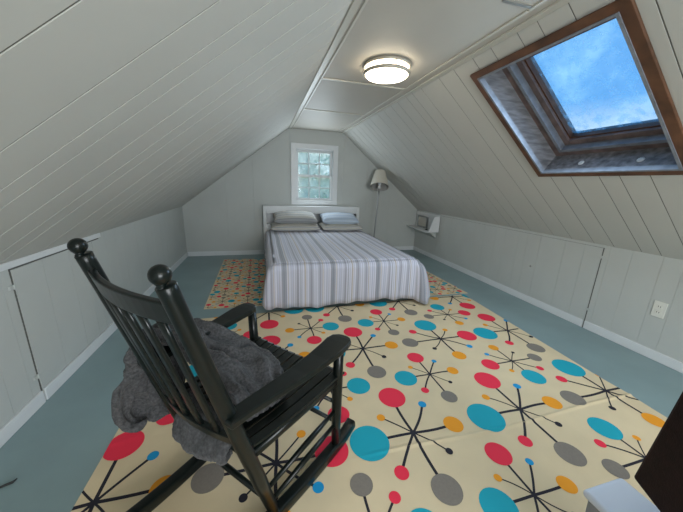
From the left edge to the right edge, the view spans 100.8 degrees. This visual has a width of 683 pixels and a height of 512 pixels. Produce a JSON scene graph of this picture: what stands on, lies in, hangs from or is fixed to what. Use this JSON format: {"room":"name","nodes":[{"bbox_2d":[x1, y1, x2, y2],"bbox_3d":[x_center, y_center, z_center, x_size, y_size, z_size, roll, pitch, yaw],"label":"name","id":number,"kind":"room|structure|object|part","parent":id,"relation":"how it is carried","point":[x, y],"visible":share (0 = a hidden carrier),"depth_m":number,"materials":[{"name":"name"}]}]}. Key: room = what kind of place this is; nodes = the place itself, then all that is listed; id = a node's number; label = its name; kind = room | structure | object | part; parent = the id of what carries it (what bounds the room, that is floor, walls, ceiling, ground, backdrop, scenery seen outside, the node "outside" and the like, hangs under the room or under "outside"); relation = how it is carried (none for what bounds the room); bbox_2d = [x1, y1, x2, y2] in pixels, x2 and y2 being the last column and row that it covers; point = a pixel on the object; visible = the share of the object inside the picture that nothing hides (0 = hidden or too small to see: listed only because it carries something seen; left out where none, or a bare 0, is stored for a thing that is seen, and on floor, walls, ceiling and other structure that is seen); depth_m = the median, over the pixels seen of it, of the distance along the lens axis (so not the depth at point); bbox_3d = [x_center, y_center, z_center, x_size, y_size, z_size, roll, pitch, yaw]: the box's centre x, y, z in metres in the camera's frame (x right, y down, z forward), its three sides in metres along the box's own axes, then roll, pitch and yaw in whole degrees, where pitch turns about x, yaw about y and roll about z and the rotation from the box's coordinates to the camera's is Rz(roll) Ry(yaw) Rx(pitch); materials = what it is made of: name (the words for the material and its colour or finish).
{"room":"bedroom","nodes":[
{"label":"bedroom","id":0,"kind":"room"},
{"bbox_2d":[0,206,186,428],"bbox_3d":[-1.549,0.491,1.087,0.090,0.800,6.991,-2,15,-15],"label":"wall","id":1,"kind":"structure","parent":0,"point":[128,251],"depth_m":2.27,"materials":[{"name":"white paint"}]},
{"bbox_2d":[0,233,100,271],"bbox_3d":[-1.184,0.424,-0.079,0.011,0.032,4.660,-2,15,-15],"label":"trim","id":2,"kind":"structure","parent":1,"relation":"attached to","point":[20,261],"depth_m":1.50,"materials":[{"name":"white paint"}]},
{"bbox_2d":[8,238,113,390],"bbox_3d":[-1.693,0.331,1.794,0.013,0.748,0.815,-2,15,-15],"label":"door","id":3,"kind":"structure","parent":1,"relation":"in","point":[61,312],"depth_m":1.64,"materials":[{"name":"grey wood"}]},
{"bbox_2d":[0,252,187,447],"bbox_3d":[-1.511,0.842,1.191,0.014,0.072,6.991,-2,15,-15],"label":"baseboard","id":4,"kind":"structure","parent":1,"relation":"attached to","point":[16,422],"depth_m":1.60,"materials":[{"name":"white paint"}]},
{"bbox_2d":[182,128,416,251],"bbox_3d":[-0.495,-1.055,4.771,4.071,2.030,0.100,-2,15,-15],"label":"wall","id":5,"kind":"structure","parent":0,"point":[227,215],"depth_m":4.55,"materials":[{"name":"white paint"}]},
{"bbox_2d":[188,246,412,255],"bbox_3d":[-0.514,-0.093,4.961,3.971,0.072,0.014,-2,15,-15],"label":"baseboard","id":6,"kind":"structure","parent":5,"relation":"attached to","point":[243,252],"depth_m":4.62,"materials":[{"name":"white paint"}]},
{"bbox_2d":[291,143,338,204],"bbox_3d":[-0.452,-1.342,4.696,0.772,0.961,0.118,-2,15,-15],"label":"window","id":7,"kind":"structure","parent":5,"relation":"in","point":[296,148],"depth_m":4.67,"materials":[{"name":"white paint"}]},
{"bbox_3d":[-0.454,-1.524,4.678,0.596,0.420,0.030,-2,15,-15],"label":"sash","id":8,"kind":"part","parent":7,"relation":"part of","materials":[{"name":"white paint"}]},
{"bbox_3d":[-0.454,-1.524,4.678,0.528,0.350,0.003,-2,15,-15],"label":"glass pane","id":9,"kind":"part","parent":7,"relation":"part of","materials":[{"name":"clear glass"}]},
{"bbox_3d":[-0.459,-1.145,4.741,0.596,0.410,0.030,-2,15,-15],"label":"sash","id":10,"kind":"part","parent":7,"relation":"part of","materials":[{"name":"white paint"}]},
{"bbox_3d":[-0.459,-1.145,4.741,0.528,0.340,0.003,-2,15,-15],"label":"glass pane","id":11,"kind":"part","parent":7,"relation":"part of","materials":[{"name":"clear glass"}]},
{"bbox_2d":[0,0,682,263],"bbox_3d":[0.447,-0.562,1.364,4.083,1.305,6.991,-2,15,-15],"label":"sloped ceiling","id":12,"kind":"structure","parent":0,"point":[114,113],"depth_m":1.26,"materials":[{"name":"grey wood"}]},
{"bbox_2d":[289,0,571,132],"bbox_3d":[0.520,-1.120,1.236,0.879,0.012,6.991,-2,15,-15],"label":"trim","id":13,"kind":"structure","parent":12,"relation":"attached to","point":[355,4],"depth_m":1.74,"materials":[{"name":"grey paint"}]},
{"bbox_2d":[470,0,682,176],"bbox_3d":[1.413,-0.917,1.651,0.934,0.844,0.886,-2,15,-15],"label":"window","id":14,"kind":"structure","parent":12,"relation":"in","point":[514,86],"depth_m":1.79,"materials":[{"name":"brown wood"}]},
{"bbox_3d":[1.481,-0.991,1.650,0.781,0.682,0.782,-2,15,-15],"label":"frame","id":15,"kind":"part","parent":14,"relation":"part of","materials":[{"name":"brown wood"}]},
{"bbox_3d":[1.484,-0.995,1.650,0.660,0.564,0.662,-2,15,-15],"label":"sash","id":16,"kind":"part","parent":14,"relation":"part of","materials":[{"name":"brown wood"}]},
{"bbox_2d":[0,250,682,511],"bbox_3d":[0.394,0.870,1.732,4.171,0.120,7.191,-2,15,-15],"label":"floor","id":17,"kind":"structure","parent":0,"point":[53,456],"depth_m":1.76,"materials":[{"name":"teal paint"}]},
{"bbox_2d":[0,478,16,487],"bbox_3d":[-1.327,0.903,1.106,0.012,0.010,0.078,15,19,41],"label":"twig","id":18,"kind":"object","parent":17,"relation":"on","point":[13,481],"visible":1,"depth_m":1.11,"materials":[{"name":"black"}]},
{"bbox_2d":[263,205,358,308],"bbox_3d":[-0.220,-0.167,3.792,1.580,0.818,2.270,-2,15,-15],"label":"bed","id":19,"kind":"object","parent":17,"relation":"on","point":[268,210],"visible":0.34,"depth_m":4.60,"materials":[{"name":"white paint"}]},
{"bbox_3d":[-0.492,-0.427,4.764,1.580,0.818,0.184,-2,15,-15],"label":"headboard","id":20,"kind":"part","parent":19,"relation":"part of","materials":[{"name":"white paint"}]},
{"bbox_2d":[262,229,429,309],"bbox_3d":[-0.117,0.045,3.613,1.738,0.458,2.063,-2,15,-15],"label":"bedspread","id":21,"kind":"object","parent":19,"relation":"on","point":[317,268],"visible":0.97,"depth_m":2.83,"materials":[{"name":"white fabric"}]},
{"bbox_2d":[270,223,320,231],"bbox_3d":[-0.713,-0.454,4.333,0.740,0.126,0.420,-2,15,-15],"label":"pillow","id":22,"kind":"object","parent":21,"relation":"on","point":[274,226],"visible":0.74,"depth_m":4.17,"materials":[{"name":"white fabric"}]},
{"bbox_2d":[273,211,317,223],"bbox_3d":[-0.715,-0.593,4.360,0.660,0.178,0.371,-2,15,-16],"label":"pillow","id":23,"kind":"object","parent":22,"relation":"on","point":[284,217],"visible":0.96,"depth_m":4.24,"materials":[{"name":"white fabric"}]},
{"bbox_2d":[318,223,363,230],"bbox_3d":[-0.019,-0.474,4.522,0.660,0.124,0.420,-2,15,-15],"label":"pillow","id":24,"kind":"object","parent":21,"relation":"on","point":[329,227],"visible":0.73,"depth_m":4.36,"materials":[{"name":"white fabric"}]},
{"bbox_2d":[319,212,359,223],"bbox_3d":[-0.040,-0.606,4.545,0.600,0.172,0.371,-1,15,-14],"label":"pillow","id":25,"kind":"object","parent":24,"relation":"on","point":[335,217],"visible":0.94,"depth_m":4.43,"materials":[{"name":"white fabric"}]},
{"bbox_2d":[204,258,466,308],"bbox_3d":[-0.161,0.245,3.831,3.022,0.004,1.903,-2,15,-15],"label":"rug","id":26,"kind":"object","parent":17,"relation":"on","point":[238,281],"visible":0.22,"depth_m":3.38,"materials":[{"name":"multicoloured carpet"}]},
{"bbox_2d":[71,294,666,511],"bbox_3d":[0.421,0.885,1.413,2.924,0.011,3.173,-2,15,-15],"label":"rug","id":27,"kind":"object","parent":17,"relation":"on","point":[453,406],"visible":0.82,"depth_m":1.43,"materials":[{"name":"multicoloured fabric"}]},
{"bbox_2d":[67,238,354,511],"bbox_3d":[-0.378,0.419,1.048,0.628,1.031,0.870,10,17,29],"label":"rocking chair","id":28,"kind":"object","parent":27,"relation":"on","point":[305,381],"visible":0.88,"depth_m":0.87,"materials":[{"name":"black paint"}]},
{"bbox_3d":[-0.651,0.421,0.994,0.048,0.947,0.301,10,17,29],"label":"post","id":29,"kind":"part","parent":28,"relation":"part of","materials":[{"name":"black paint"}]},
{"bbox_3d":[-0.526,0.095,0.687,0.418,0.060,0.062,10,17,29],"label":"crest rail","id":30,"kind":"part","parent":28,"relation":"part of","materials":[{"name":"black paint"}]},
{"bbox_3d":[-0.476,0.505,0.905,0.418,0.040,0.059,10,17,29],"label":"rail","id":31,"kind":"part","parent":28,"relation":"part of","materials":[{"name":"black paint"}]},
{"bbox_3d":[-0.573,0.310,1.195,0.100,0.037,0.538,10,16,28],"label":"armrest","id":32,"kind":"part","parent":28,"relation":"part of","materials":[{"name":"black paint"}]},
{"bbox_2d":[111,318,285,465],"bbox_3d":[-0.488,0.456,1.066,0.547,0.412,0.494,10,17,29],"label":"throw blanket","id":33,"kind":"object","parent":28,"relation":"on","point":[244,367],"visible":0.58,"depth_m":1.02,"materials":[{"name":"grey fabric"}]},
{"bbox_3d":[-0.297,0.486,0.790,0.048,0.947,0.301,10,17,29],"label":"post","id":34,"kind":"part","parent":28,"relation":"part of","materials":[{"name":"black paint"}]},
{"bbox_3d":[-0.450,0.520,1.467,0.045,0.523,0.044,10,17,29],"label":"leg","id":35,"kind":"part","parent":28,"relation":"part of","materials":[{"name":"black paint"}]},
{"bbox_3d":[-0.134,0.391,0.943,0.100,0.037,0.538,11,17,31],"label":"armrest","id":36,"kind":"part","parent":28,"relation":"part of","materials":[{"name":"black paint"}]},
{"bbox_3d":[-0.149,0.568,1.028,0.025,0.031,0.444,12,18,35],"label":"seat rail","id":37,"kind":"part","parent":28,"relation":"part of","materials":[{"name":"black paint"}]},
{"bbox_3d":[-0.019,0.600,1.219,0.045,0.523,0.044,10,17,29],"label":"leg","id":38,"kind":"part","parent":28,"relation":"part of","materials":[{"name":"black paint"}]},
{"bbox_2d":[583,478,659,511],"bbox_3d":[0.820,0.888,0.751,0.163,0.350,0.309,-2,15,-15],"label":"storage bin","id":39,"kind":"object","parent":27,"relation":"on","point":[617,495],"visible":1,"depth_m":0.81,"materials":[{"name":"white plastic"}]},
{"bbox_2d":[634,392,682,511],"bbox_3d":[0.969,0.653,0.382,0.634,1.000,0.676,5,15,12],"label":"leather chair","id":40,"kind":"object","parent":27,"relation":"on","point":[660,473],"visible":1,"depth_m":0.66,"materials":[{"name":"black leather"}]},
{"bbox_2d":[370,169,388,236],"bbox_3d":[0.589,-0.714,4.774,0.325,1.444,0.335,-2,15,-15],"label":"floor lamp","id":41,"kind":"object","parent":17,"relation":"on","point":[379,182],"visible":0.74,"depth_m":4.64,"materials":[{"name":"grey metal"}]},
{"bbox_3d":[0.617,-1.242,4.641,0.306,0.355,0.335,-2,15,-15],"label":"lamp shade","id":42,"kind":"part","parent":41,"relation":"part of","materials":[{"name":"beige fabric"}]},
{"bbox_2d":[289,0,557,131],"bbox_3d":[0.517,-1.174,1.220,0.917,0.100,6.991,-2,15,-15],"label":"ceiling","id":43,"kind":"structure","parent":0,"point":[427,33],"depth_m":1.64,"materials":[{"name":"white paint"}]},
{"bbox_2d":[363,55,410,83],"bbox_3d":[0.313,-1.273,1.956,0.326,0.090,0.326,-2,15,-15],"label":"ceiling light","id":44,"kind":"object","parent":43,"relation":"attached to","point":[383,69],"visible":1,"depth_m":1.86,"materials":[{"name":"white glass"}]},
{"bbox_2d":[502,0,532,8],"bbox_3d":[0.785,-1.118,1.253,0.167,0.006,0.015,-2,15,-15],"label":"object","id":45,"kind":"structure","parent":43,"relation":"attached to","point":[512,2],"depth_m":1.25,"materials":[{"name":"grey"}]},
{"bbox_2d":[414,216,682,362],"bbox_3d":[2.368,0.365,2.150,0.090,0.787,6.991,-2,15,-15],"label":"wall","id":46,"kind":"structure","parent":0,"point":[628,283],"depth_m":2.20,"materials":[{"name":"white paint"}]},
{"bbox_2d":[407,211,439,237],"bbox_3d":[1.391,-0.558,4.962,0.256,0.385,0.765,-2,15,-15],"label":"corner shelf","id":47,"kind":"object","parent":46,"relation":"attached to","point":[433,221],"visible":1,"depth_m":4.82,"materials":[{"name":"white paint"}]},
{"bbox_2d":[417,215,427,227],"bbox_3d":[1.454,-0.623,5.088,0.012,0.200,0.304,-2,15,-15],"label":"picture frame","id":48,"kind":"object","parent":47,"relation":"on","point":[422,220],"visible":1,"depth_m":5.08,"materials":[{"name":"grey metal"}]},
{"bbox_2d":[418,216,425,226],"bbox_3d":[1.456,-0.623,5.089,0.004,0.160,0.260,-2,15,-15],"label":"picture","id":49,"kind":"object","parent":48,"relation":"attached to","point":[421,219],"depth_m":5.08},
{"bbox_2d":[417,210,606,247],"bbox_3d":[1.830,-0.467,3.847,0.009,0.024,3.131,-2,15,-15],"label":"trim","id":50,"kind":"structure","parent":46,"relation":"attached to","point":[495,225],"depth_m":3.06,"materials":[{"name":"white wood"}]},
{"bbox_2d":[436,216,604,326],"bbox_3d":[1.913,0.001,3.577,0.019,0.748,2.369,-2,15,-15],"label":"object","id":51,"kind":"structure","parent":46,"relation":"in","point":[558,273],"depth_m":3.10,"materials":[{"name":"grey wood"}]},
{"bbox_2d":[413,246,682,372],"bbox_3d":[2.306,0.712,2.226,0.014,0.072,6.991,-2,15,-15],"label":"baseboard","id":52,"kind":"structure","parent":46,"relation":"attached to","point":[654,355],"depth_m":2.62,"materials":[{"name":"white paint"}]},
{"bbox_2d":[650,300,667,318],"bbox_3d":[2.337,0.394,2.079,0.010,0.120,0.074,-2,15,-15],"label":"wall outlet","id":53,"kind":"object","parent":46,"relation":"attached to","point":[659,308],"visible":1,"depth_m":2.07,"materials":[{"name":"white plastic"}]},
{"label":"outside","id":54,"kind":"structure","parent":0,"visible":0},
{"bbox_3d":[-3.824,-0.251,17.897,30.000,0.100,24.500,-2,15,-15],"label":"ground","id":55,"kind":"structure","parent":54,"visible":0},
{"bbox_2d":[298,158,317,197],"bbox_3d":[-2.180,-0.640,9.109,2.680,5.158,2.598,-2,15,-15],"label":"leafy tree","id":56,"kind":"object","parent":55,"relation":"on","point":[300,190],"visible":0.06,"depth_m":8.53,"materials":[{"name":"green plant"}]},
{"bbox_2d":[298,152,329,197],"bbox_3d":[-2.038,-2.787,14.551,5.597,6.610,4.958,6,15,13],"label":"leafy tree","id":57,"kind":"object","parent":55,"relation":"on","point":[306,193],"visible":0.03,"depth_m":14.58,"materials":[{"name":"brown plant"}]},
{"bbox_2d":[309,153,329,197],"bbox_3d":[0.007,-1.446,10.587,2.787,6.132,2.908,-2,15,-15],"label":"leafy tree","id":58,"kind":"object","parent":55,"relation":"on","point":[327,158],"visible":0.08,"depth_m":10.62,"materials":[{"name":"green plant"}]}
]}

